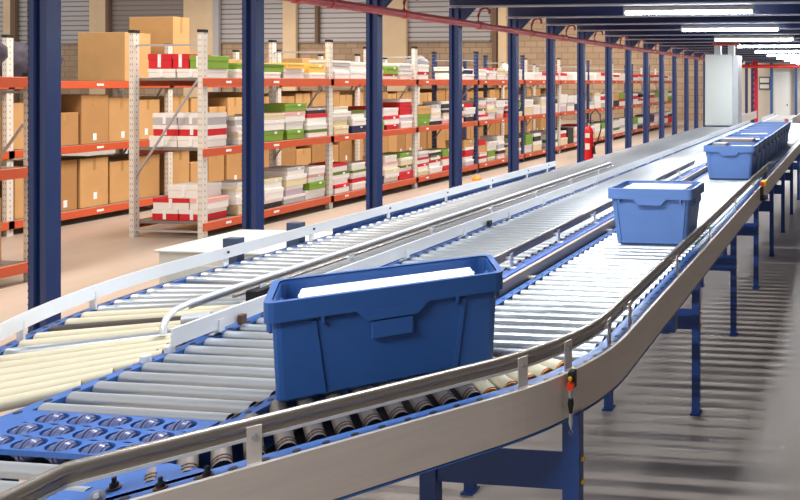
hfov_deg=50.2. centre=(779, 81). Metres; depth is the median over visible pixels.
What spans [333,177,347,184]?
storage box
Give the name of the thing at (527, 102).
storage box
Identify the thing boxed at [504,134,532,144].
storage box
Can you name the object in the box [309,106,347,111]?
storage box
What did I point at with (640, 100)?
storage box
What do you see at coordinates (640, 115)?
storage box
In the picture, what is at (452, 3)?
ceiling beam
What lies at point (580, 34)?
column
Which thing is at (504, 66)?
plastic bag
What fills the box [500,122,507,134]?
carton
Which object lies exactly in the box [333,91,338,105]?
carton
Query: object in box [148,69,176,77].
storage box
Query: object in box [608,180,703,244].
storage tote
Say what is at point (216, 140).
storage box
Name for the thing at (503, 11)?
trim
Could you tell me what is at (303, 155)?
carton
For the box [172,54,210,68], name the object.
storage box
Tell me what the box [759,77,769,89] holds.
window
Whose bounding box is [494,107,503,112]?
storage box
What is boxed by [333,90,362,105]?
carton
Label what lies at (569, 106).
storage box
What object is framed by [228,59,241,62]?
carton
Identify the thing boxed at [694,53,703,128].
column
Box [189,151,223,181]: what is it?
carton
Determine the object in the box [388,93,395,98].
carton
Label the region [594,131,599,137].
storage box
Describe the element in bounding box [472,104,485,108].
storage box
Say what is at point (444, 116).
storage box
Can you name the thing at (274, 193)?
storage box
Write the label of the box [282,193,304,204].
storage box
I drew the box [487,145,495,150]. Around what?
storage box
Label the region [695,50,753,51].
ceiling beam
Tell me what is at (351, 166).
storage box
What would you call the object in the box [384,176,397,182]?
storage box
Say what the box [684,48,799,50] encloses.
ceiling beam
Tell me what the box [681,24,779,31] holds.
lamp
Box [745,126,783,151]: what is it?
storage tote
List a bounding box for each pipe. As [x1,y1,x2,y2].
[280,0,707,60]
[742,59,799,67]
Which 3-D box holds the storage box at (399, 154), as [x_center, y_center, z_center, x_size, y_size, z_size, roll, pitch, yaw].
[-9.280,1.758,16.622,0.565,0.110,0.412,0,0,6]
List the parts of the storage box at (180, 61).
lid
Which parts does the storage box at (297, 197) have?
lid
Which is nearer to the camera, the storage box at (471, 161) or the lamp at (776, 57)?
the storage box at (471, 161)
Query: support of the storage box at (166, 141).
on the rack at (205, 225)
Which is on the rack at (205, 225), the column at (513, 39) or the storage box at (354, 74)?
the storage box at (354, 74)
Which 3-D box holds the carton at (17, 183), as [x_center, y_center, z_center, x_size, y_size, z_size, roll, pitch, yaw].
[-13.582,1.949,12.083,1.052,0.802,0.475,0,0,6]
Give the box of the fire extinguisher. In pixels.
[583,108,601,159]
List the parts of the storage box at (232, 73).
lid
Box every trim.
[3,0,9,34]
[10,0,17,101]
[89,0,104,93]
[105,0,110,96]
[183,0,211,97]
[212,0,220,91]
[283,1,297,90]
[383,0,407,90]
[492,8,497,87]
[498,7,507,87]
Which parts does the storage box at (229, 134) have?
lid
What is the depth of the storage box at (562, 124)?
27.39 m
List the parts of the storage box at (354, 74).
lid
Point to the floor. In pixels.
(744, 442)
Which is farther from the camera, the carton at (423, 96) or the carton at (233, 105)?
the carton at (423, 96)
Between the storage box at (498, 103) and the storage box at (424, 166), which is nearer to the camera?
the storage box at (424, 166)
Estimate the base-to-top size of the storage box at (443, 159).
0.150 m
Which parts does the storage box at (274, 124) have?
lid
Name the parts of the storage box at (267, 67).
lid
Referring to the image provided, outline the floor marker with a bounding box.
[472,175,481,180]
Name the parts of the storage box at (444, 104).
lid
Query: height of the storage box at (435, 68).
0.110 m
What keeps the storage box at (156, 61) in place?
on the storage box at (153, 73)
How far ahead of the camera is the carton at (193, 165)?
15.01 m
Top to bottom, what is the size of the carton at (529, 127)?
0.922 m
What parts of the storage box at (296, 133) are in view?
lid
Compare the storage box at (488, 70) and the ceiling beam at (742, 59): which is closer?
the storage box at (488, 70)
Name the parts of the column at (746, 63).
post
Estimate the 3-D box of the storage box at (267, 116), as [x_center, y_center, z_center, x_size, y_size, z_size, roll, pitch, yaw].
[-9.674,0.640,12.845,0.562,0.110,0.512,0,0,7]
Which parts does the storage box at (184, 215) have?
lid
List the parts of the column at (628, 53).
post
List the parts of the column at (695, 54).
post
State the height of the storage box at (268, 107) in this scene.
0.150 m
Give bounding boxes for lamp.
[623,5,754,14]
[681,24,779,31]
[714,35,793,40]
[737,45,799,47]
[754,50,799,52]
[767,54,799,55]
[776,57,799,58]
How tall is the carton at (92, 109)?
0.922 m
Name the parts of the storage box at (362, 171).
lid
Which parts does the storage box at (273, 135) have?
lid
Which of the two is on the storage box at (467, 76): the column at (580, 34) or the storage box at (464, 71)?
the storage box at (464, 71)
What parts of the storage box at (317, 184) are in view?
lid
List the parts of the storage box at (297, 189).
lid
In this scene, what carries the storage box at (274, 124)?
on the storage box at (273, 135)
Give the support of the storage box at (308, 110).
on the storage box at (317, 118)
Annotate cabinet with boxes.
[154,229,332,283]
[705,43,741,129]
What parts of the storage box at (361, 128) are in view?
lid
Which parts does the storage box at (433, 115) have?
lid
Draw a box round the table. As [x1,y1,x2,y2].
[0,410,219,464]
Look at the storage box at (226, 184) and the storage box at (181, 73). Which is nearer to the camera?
the storage box at (181, 73)
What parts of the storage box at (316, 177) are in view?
lid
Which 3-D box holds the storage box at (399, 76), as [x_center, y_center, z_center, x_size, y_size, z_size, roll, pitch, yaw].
[-9.265,-0.126,16.620,0.562,0.110,0.412,0,0,6]
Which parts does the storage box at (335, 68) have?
lid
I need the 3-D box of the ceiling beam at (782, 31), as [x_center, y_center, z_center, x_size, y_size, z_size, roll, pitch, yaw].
[1.711,-1.265,16.062,11.970,0.300,0.200,0,0,6]
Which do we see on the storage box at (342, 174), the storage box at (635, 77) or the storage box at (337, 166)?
the storage box at (337, 166)
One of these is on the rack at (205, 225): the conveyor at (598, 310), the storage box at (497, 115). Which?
the storage box at (497, 115)
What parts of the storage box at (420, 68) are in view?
lid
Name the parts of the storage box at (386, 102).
lid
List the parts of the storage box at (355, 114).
lid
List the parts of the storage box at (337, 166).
lid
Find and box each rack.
[0,34,561,235]
[0,73,27,280]
[128,29,671,238]
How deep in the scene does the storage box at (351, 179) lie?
14.96 m
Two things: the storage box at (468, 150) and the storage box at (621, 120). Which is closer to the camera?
the storage box at (468, 150)
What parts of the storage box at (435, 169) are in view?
lid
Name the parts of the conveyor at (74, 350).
corner plate, guide post, guide post, guide rail, guide rail, rail, frame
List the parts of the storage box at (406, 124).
lid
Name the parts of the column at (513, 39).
post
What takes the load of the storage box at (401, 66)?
on the storage box
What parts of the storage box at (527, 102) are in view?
lid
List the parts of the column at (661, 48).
post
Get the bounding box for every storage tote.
[263,254,502,401]
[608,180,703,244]
[704,143,758,179]
[711,139,763,173]
[719,137,767,169]
[725,134,771,164]
[731,132,774,160]
[736,130,778,157]
[740,128,780,154]
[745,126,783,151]
[749,124,786,148]
[754,123,788,146]
[756,121,790,143]
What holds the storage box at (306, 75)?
on the rack at (205, 225)
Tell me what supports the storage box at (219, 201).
on the storage box at (184, 215)
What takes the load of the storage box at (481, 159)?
on the rack at (205, 225)
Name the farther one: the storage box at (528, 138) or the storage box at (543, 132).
the storage box at (543, 132)
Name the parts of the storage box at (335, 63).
lid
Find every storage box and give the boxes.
[148,54,172,68]
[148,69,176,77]
[149,136,177,146]
[152,209,178,220]
[153,112,193,124]
[153,125,178,135]
[153,196,189,209]
[168,182,221,198]
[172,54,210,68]
[177,69,227,77]
[177,112,226,124]
[177,135,226,147]
[179,124,226,135]
[179,207,226,220]
[190,56,228,68]
[190,195,228,209]
[216,179,241,188]
[221,189,241,195]
[225,132,241,137]
[226,116,241,125]
[226,125,241,131]
[226,138,241,144]
[226,204,241,214]
[227,69,241,77]
[228,63,241,68]
[228,195,241,204]
[235,113,284,119]
[238,177,281,189]
[264,63,304,68]
[264,64,283,71]
[264,72,280,77]
[264,103,306,111]
[264,111,304,121]
[264,119,284,130]
[264,130,283,141]
[264,166,304,175]
[264,173,306,186]
[264,187,283,200]
[264,198,281,208]
[280,69,303,77]
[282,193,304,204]
[283,121,302,129]
[283,129,303,139]
[283,184,302,195]
[296,73,324,78]
[296,165,324,174]
[303,113,326,123]
[303,123,326,129]
[303,180,324,189]
[303,188,324,199]
[304,64,324,72]
[304,128,326,137]
[305,108,325,113]
[307,173,323,182]
[308,162,346,172]
[309,60,350,65]
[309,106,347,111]
[324,170,349,179]
[333,66,349,71]
[333,71,349,78]
[333,111,350,117]
[333,117,347,125]
[333,125,348,134]
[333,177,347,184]
[333,183,348,193]
[347,118,365,125]
[347,162,364,170]
[347,174,365,182]
[348,106,365,114]
[348,110,364,118]
[348,125,365,132]
[349,62,365,70]
[349,70,365,78]
[349,169,365,175]
[349,181,365,189]
[363,154,396,162]
[383,63,410,69]
[383,66,397,73]
[383,74,396,78]
[383,99,410,106]
[383,106,410,114]
[383,108,397,115]
[383,115,398,124]
[383,152,410,157]
[383,161,397,169]
[383,167,398,178]
[384,124,398,129]
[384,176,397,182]
[396,157,412,165]
[397,74,411,78]
[398,70,411,73]
[398,121,411,127]
[398,164,411,171]
[398,170,412,179]
[399,115,412,121]
[400,150,428,157]
[408,72,428,78]
[411,64,428,71]
[411,104,440,111]
[411,106,430,114]
[411,162,427,171]
[417,114,429,121]
[417,121,429,126]
[417,156,428,163]
[417,170,428,175]
[422,101,448,107]
[423,148,448,156]
[428,150,440,155]
[428,158,440,167]
[428,165,442,173]
[429,111,440,118]
[429,118,441,124]
[429,154,440,159]
[433,67,463,70]
[435,71,462,74]
[435,75,464,78]
[440,156,448,162]
[440,162,448,170]
[441,108,448,112]
[441,112,448,119]
[441,119,448,123]
[445,139,473,147]
[462,70,472,73]
[462,74,473,79]
[462,100,485,104]
[462,103,472,107]
[462,146,473,154]
[462,154,472,159]
[462,159,473,165]
[463,69,485,73]
[463,107,475,113]
[463,114,473,121]
[470,68,496,73]
[470,74,485,79]
[470,98,495,101]
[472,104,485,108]
[472,152,486,156]
[472,155,486,162]
[473,144,486,152]
[478,108,485,114]
[478,114,487,119]
[478,139,485,145]
[480,135,503,141]
[485,101,494,108]
[485,108,496,112]
[485,112,494,118]
[485,150,494,156]
[486,73,495,79]
[486,141,496,145]
[486,156,494,160]
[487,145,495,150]
[494,100,504,106]
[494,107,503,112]
[495,113,502,117]
[495,148,504,153]
[495,153,504,158]
[496,69,504,74]
[496,75,504,79]
[496,141,503,148]
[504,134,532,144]
[519,133,540,141]
[520,97,545,105]
[520,99,532,107]
[520,144,531,152]
[524,72,541,79]
[524,107,532,115]
[529,96,556,103]
[529,130,556,139]
[531,140,541,150]
[533,105,539,114]
[539,94,567,102]
[540,106,545,113]
[542,72,545,79]
[542,139,557,146]
[555,127,572,136]
[560,73,566,79]
[560,103,565,111]
[560,126,576,135]
[560,130,565,137]
[560,137,567,145]
[561,124,586,128]
[562,72,587,79]
[566,102,573,110]
[567,73,573,79]
[567,95,574,102]
[568,136,573,143]
[576,93,600,100]
[585,123,599,131]
[589,73,600,79]
[589,74,593,79]
[589,100,600,107]
[589,102,593,108]
[594,122,604,128]
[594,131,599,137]
[599,120,618,127]
[600,73,604,79]
[600,128,604,136]
[601,100,604,107]
[602,93,618,100]
[603,118,624,125]
[613,73,624,79]
[613,75,619,79]
[613,100,618,106]
[613,127,619,133]
[619,93,624,98]
[619,99,624,105]
[619,117,637,123]
[619,125,624,132]
[633,74,642,80]
[633,75,637,80]
[633,92,642,96]
[635,114,653,120]
[637,123,642,128]
[638,98,642,103]
[638,117,642,122]
[650,75,658,80]
[650,90,667,95]
[650,92,658,97]
[652,114,658,119]
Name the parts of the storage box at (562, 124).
lid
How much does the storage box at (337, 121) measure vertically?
0.180 m
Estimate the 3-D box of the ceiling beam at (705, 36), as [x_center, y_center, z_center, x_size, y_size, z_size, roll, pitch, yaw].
[1.868,-1.265,17.511,11.970,0.300,0.200,0,0,6]
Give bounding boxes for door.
[773,70,790,115]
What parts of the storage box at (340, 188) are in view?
lid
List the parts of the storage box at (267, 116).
lid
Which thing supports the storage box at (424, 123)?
on the rack at (205, 225)
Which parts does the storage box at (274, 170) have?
lid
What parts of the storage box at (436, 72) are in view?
lid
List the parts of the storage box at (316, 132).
lid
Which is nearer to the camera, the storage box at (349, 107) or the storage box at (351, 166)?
the storage box at (351, 166)
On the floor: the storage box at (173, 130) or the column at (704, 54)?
the column at (704, 54)
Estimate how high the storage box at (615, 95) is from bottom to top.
0.320 m
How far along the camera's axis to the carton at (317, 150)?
18.44 m
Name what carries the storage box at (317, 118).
on the storage box at (319, 125)
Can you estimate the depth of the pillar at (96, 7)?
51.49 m
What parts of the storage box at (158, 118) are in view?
lid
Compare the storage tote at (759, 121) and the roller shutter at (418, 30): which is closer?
the storage tote at (759, 121)
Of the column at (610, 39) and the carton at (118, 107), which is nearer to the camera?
the carton at (118, 107)
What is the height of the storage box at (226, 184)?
0.110 m
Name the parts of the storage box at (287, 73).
lid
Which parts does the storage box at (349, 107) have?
lid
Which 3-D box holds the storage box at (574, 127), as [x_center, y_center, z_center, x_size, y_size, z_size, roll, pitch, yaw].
[-8.277,1.907,26.917,0.812,0.320,0.612,0,0,6]
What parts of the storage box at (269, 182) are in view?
lid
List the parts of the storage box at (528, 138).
lid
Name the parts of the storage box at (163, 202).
lid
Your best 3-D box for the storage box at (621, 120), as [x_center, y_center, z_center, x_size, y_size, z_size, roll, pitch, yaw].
[-7.722,1.847,32.096,0.812,0.320,0.712,0,0,6]
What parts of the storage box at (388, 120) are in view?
lid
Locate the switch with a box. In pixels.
[566,369,576,435]
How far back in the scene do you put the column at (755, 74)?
36.25 m
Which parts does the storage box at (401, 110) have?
lid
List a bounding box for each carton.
[0,102,1,167]
[0,178,22,218]
[0,198,0,264]
[13,102,22,149]
[13,159,76,211]
[61,94,107,143]
[61,112,77,145]
[61,156,107,208]
[78,32,149,80]
[93,153,158,198]
[108,97,128,141]
[108,159,128,203]
[127,96,188,112]
[128,149,188,192]
[129,17,188,53]
[139,99,159,139]
[189,98,197,111]
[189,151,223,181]
[189,161,197,181]
[191,97,241,115]
[208,92,241,96]
[208,106,225,111]
[224,153,241,179]
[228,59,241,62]
[264,93,309,106]
[264,96,293,102]
[264,97,268,102]
[264,150,268,167]
[266,58,324,78]
[281,91,324,106]
[281,147,295,165]
[296,143,324,162]
[296,148,310,164]
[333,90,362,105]
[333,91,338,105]
[333,140,351,161]
[333,145,338,161]
[339,95,351,105]
[352,139,362,160]
[383,91,404,98]
[383,92,387,98]
[383,136,387,152]
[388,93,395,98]
[388,135,396,151]
[397,134,404,151]
[405,91,411,104]
[405,133,411,150]
[409,89,444,100]
[420,92,431,100]
[420,93,426,103]
[420,132,425,149]
[426,131,431,148]
[437,129,445,147]
[445,89,448,100]
[446,129,448,139]
[462,90,473,97]
[462,92,470,100]
[462,127,469,138]
[469,89,494,97]
[470,88,498,99]
[470,126,473,138]
[478,91,482,97]
[478,127,482,138]
[489,124,494,134]
[495,123,499,134]
[499,88,507,98]
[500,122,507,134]
[504,87,530,96]
[527,119,531,132]
[531,89,539,95]
[532,118,539,130]
[540,118,545,129]
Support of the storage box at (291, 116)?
on the storage box at (299, 124)
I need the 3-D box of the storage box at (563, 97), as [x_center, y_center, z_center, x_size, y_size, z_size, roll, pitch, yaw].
[-8.405,0.617,25.628,0.812,0.320,0.624,0,0,6]
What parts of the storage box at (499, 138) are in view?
lid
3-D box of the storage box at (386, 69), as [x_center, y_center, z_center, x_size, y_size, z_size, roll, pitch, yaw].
[-9.307,-0.273,16.108,0.565,0.180,0.412,0,0,6]
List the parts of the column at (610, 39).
post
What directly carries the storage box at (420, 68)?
on the storage box at (420, 75)
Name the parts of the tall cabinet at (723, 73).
post, post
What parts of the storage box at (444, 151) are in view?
lid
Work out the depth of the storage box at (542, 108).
23.85 m
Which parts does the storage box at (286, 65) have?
lid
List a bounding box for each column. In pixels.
[27,0,60,332]
[242,0,263,229]
[366,0,392,209]
[449,8,475,187]
[508,19,530,172]
[546,26,565,169]
[577,31,595,162]
[605,36,621,154]
[625,40,639,148]
[643,43,656,142]
[659,46,671,138]
[672,49,683,134]
[684,51,694,131]
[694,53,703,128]
[703,54,712,126]
[745,62,751,112]
[751,63,753,122]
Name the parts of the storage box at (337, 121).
lid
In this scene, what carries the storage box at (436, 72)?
on the storage box at (436, 76)
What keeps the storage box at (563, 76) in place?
on the rack at (205, 225)
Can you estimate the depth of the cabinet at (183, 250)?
5.80 m
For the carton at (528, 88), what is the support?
on the rack at (8, 223)
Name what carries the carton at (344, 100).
on the rack at (8, 223)
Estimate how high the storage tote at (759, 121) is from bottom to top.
0.434 m
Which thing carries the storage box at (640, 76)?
on the rack at (205, 225)
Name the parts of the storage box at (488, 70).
lid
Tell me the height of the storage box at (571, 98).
0.260 m
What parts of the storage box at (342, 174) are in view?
lid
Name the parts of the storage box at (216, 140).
lid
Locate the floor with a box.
[0,119,799,499]
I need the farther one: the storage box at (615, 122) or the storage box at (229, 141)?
the storage box at (615, 122)
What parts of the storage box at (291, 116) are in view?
lid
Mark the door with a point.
(781, 78)
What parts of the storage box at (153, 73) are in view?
lid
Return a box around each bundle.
[0,41,63,76]
[0,42,7,63]
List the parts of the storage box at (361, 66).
lid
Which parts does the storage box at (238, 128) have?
lid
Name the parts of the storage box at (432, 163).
lid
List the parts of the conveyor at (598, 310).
corner plate, leg, cross plate, leg, frame, leg, foot plate, cross plate, cross plate, foot plate, leg, cross plate, leg, cross plate, leg, cross plate, leg, cross plate, leg, cross plate, leg, cross plate, leg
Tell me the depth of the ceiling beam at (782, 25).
14.84 m
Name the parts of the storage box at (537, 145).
lid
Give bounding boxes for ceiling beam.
[446,0,799,7]
[505,4,799,18]
[544,16,799,25]
[575,23,799,30]
[603,29,799,35]
[624,35,799,39]
[642,39,799,42]
[658,42,799,45]
[672,46,799,47]
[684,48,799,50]
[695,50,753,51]
[704,52,799,53]
[713,54,766,55]
[742,56,799,57]
[742,57,775,58]
[742,59,799,59]
[744,60,799,61]
[758,62,789,62]
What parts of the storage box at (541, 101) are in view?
lid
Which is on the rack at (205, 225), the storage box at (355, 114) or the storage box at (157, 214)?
the storage box at (157, 214)
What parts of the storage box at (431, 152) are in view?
lid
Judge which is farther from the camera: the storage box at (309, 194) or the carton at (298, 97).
the carton at (298, 97)
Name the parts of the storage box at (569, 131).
lid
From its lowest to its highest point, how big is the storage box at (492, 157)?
0.110 m
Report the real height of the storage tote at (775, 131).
0.434 m
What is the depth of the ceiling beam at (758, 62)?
39.82 m
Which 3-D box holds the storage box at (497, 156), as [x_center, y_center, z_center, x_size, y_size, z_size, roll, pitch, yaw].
[-8.775,2.254,21.091,0.565,0.150,0.412,0,0,6]
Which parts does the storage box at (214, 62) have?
lid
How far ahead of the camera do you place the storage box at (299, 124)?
13.30 m
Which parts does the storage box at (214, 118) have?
lid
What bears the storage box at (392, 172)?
on the storage box
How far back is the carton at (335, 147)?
19.15 m
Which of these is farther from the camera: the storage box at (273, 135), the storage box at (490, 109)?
the storage box at (490, 109)
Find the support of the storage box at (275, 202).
on the rack at (205, 225)
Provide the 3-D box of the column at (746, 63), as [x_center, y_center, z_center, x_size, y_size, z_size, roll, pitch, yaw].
[-1.741,0.750,37.890,0.450,3.700,0.220,0,0,6]
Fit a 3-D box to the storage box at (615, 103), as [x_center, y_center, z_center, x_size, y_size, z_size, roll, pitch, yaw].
[-7.801,0.969,31.235,0.812,0.260,0.812,0,0,6]
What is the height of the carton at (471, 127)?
0.922 m
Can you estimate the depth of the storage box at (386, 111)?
16.04 m
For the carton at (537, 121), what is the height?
0.862 m
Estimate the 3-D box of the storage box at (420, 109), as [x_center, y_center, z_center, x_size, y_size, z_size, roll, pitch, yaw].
[-9.177,0.705,17.299,0.562,0.200,0.512,0,0,6]
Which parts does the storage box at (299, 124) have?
lid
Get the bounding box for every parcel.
[298,267,474,297]
[624,183,692,188]
[712,142,728,145]
[721,137,755,141]
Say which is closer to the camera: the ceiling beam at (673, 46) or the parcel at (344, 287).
the parcel at (344, 287)
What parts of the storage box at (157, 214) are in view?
lid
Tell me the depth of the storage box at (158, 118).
11.62 m
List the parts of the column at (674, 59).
post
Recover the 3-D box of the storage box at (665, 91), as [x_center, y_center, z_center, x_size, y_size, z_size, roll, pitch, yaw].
[-6.906,0.617,39.469,0.812,0.320,0.842,0,0,6]
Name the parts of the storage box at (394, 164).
lid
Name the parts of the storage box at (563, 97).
lid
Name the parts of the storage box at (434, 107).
lid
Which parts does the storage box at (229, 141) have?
lid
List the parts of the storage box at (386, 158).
lid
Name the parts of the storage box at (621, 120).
lid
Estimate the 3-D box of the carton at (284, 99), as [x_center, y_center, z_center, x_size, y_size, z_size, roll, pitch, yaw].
[-13.021,0.759,17.555,1.053,0.802,0.475,0,0,6]
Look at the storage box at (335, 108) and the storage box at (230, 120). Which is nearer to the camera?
the storage box at (230, 120)
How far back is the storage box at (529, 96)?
24.60 m
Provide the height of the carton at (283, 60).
0.602 m
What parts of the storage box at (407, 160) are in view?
lid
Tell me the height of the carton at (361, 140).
0.862 m
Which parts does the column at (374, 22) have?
post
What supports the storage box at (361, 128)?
on the rack at (205, 225)
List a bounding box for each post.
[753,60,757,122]
[770,63,772,113]
[795,63,796,114]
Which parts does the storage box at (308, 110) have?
lid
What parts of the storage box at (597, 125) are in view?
lid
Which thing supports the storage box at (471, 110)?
on the storage box at (467, 117)
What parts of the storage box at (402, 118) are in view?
lid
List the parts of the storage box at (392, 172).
lid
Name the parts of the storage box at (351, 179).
lid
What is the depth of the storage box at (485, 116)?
20.01 m
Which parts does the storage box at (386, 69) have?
lid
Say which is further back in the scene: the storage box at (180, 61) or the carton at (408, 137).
the carton at (408, 137)
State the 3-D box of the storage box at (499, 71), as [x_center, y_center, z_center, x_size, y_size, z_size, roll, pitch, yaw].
[-8.794,-0.313,21.093,0.565,0.180,0.512,0,0,7]
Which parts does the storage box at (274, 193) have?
lid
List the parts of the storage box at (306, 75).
lid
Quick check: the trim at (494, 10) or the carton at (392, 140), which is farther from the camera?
the trim at (494, 10)
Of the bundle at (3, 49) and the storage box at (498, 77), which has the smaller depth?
the bundle at (3, 49)
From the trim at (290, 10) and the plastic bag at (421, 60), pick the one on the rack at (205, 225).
the plastic bag at (421, 60)
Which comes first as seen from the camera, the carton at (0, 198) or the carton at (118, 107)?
the carton at (0, 198)
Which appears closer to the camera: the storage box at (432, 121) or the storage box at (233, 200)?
the storage box at (233, 200)
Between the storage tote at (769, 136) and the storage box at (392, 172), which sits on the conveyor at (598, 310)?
the storage tote at (769, 136)
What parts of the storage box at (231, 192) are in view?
lid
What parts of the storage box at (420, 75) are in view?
lid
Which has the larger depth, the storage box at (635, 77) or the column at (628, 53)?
the storage box at (635, 77)
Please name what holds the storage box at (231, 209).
on the rack at (205, 225)
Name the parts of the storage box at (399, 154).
lid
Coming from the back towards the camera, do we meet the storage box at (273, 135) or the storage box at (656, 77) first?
the storage box at (656, 77)
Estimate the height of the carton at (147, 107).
0.802 m
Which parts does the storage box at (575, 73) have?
lid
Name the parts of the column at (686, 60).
post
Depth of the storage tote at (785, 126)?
13.14 m
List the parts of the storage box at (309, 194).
lid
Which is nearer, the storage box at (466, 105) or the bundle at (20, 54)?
the bundle at (20, 54)
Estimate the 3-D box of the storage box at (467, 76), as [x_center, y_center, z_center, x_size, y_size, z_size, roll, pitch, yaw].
[-8.982,-0.146,19.375,0.562,0.150,0.494,0,0,7]
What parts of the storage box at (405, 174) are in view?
lid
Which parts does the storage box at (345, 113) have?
lid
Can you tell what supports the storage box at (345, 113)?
on the storage box at (337, 121)
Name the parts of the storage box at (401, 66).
lid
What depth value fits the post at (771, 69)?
44.62 m
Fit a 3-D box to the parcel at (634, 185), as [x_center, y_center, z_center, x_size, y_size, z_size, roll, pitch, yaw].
[-0.970,1.026,5.467,0.502,0.401,0.300,0,0,6]
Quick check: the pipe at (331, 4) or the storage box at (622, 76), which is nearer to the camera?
the pipe at (331, 4)
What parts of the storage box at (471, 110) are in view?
lid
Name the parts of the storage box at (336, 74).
lid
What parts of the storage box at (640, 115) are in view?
lid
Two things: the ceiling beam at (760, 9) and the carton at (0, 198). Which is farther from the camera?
the ceiling beam at (760, 9)
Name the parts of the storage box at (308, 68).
lid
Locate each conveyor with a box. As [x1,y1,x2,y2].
[0,120,753,495]
[0,123,799,499]
[0,127,730,411]
[742,111,756,122]
[761,112,799,122]
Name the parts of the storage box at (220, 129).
lid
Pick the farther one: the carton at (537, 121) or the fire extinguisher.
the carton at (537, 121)
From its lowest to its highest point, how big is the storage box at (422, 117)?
0.180 m
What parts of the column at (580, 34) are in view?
post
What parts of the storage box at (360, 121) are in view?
lid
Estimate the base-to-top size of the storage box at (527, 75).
0.260 m
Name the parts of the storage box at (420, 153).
lid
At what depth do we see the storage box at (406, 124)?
16.54 m
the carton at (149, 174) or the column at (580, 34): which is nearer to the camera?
the carton at (149, 174)
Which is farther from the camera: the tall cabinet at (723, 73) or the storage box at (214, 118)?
the tall cabinet at (723, 73)
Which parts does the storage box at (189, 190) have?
lid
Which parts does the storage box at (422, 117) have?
lid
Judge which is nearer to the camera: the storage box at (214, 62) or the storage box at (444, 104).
the storage box at (214, 62)
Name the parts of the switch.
red knob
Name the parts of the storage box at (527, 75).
lid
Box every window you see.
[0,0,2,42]
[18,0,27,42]
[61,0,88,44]
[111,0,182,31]
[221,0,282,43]
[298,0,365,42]
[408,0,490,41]
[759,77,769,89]
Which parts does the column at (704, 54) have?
post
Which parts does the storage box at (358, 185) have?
lid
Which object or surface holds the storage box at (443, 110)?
on the storage box at (444, 116)
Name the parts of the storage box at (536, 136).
lid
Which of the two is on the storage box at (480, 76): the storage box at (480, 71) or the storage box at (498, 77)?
the storage box at (480, 71)
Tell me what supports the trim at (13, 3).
attached to the wall at (533, 48)
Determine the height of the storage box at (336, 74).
0.150 m
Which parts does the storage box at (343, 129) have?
lid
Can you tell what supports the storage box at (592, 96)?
on the storage box at (597, 104)
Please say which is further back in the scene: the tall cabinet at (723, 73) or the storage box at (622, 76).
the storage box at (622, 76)
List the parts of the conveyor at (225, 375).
leg, adjuster knob, adjuster knob, frame, foot plate, leg, guide rail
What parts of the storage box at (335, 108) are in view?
lid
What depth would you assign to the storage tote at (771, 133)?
11.05 m
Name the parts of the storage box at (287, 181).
lid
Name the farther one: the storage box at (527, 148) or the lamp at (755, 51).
the lamp at (755, 51)
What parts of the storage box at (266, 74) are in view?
lid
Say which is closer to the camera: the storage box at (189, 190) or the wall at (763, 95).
the storage box at (189, 190)
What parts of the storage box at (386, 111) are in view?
lid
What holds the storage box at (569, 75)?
on the rack at (205, 225)
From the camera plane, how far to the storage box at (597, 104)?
28.89 m
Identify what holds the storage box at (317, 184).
on the storage box at (309, 194)
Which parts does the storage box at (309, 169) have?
lid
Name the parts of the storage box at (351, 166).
lid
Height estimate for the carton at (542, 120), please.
0.922 m
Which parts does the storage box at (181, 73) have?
lid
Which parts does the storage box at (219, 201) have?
lid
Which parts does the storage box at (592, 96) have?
lid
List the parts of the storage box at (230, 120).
lid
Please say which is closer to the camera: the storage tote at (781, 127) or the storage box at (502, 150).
the storage tote at (781, 127)
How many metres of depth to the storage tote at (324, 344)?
2.85 m
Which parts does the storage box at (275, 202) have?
lid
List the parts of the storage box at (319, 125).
lid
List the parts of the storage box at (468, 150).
lid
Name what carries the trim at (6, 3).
attached to the wall at (533, 48)
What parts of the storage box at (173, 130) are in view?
lid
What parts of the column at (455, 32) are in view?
post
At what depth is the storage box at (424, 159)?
17.26 m
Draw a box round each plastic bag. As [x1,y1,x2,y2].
[404,56,430,77]
[499,64,507,68]
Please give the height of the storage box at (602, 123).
0.260 m
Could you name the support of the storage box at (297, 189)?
on the storage box at (297, 197)
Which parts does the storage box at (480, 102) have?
lid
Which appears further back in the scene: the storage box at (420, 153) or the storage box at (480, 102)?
the storage box at (480, 102)
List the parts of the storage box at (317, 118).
lid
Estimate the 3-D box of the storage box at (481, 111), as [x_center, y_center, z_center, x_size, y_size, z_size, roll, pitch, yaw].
[-8.921,0.857,20.042,0.565,0.180,0.412,0,0,6]
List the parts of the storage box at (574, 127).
lid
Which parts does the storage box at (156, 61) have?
lid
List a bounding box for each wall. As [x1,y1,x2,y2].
[0,0,702,119]
[742,62,799,121]
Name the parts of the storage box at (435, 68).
lid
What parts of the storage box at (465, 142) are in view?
lid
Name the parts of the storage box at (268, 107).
lid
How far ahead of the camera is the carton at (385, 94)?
21.12 m
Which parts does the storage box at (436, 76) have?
lid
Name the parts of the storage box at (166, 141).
lid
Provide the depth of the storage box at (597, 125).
28.96 m
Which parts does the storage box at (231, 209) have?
lid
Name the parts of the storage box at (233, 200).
lid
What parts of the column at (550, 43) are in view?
post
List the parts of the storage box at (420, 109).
lid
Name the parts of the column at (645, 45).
post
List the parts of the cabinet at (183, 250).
door, panel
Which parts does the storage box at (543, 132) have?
lid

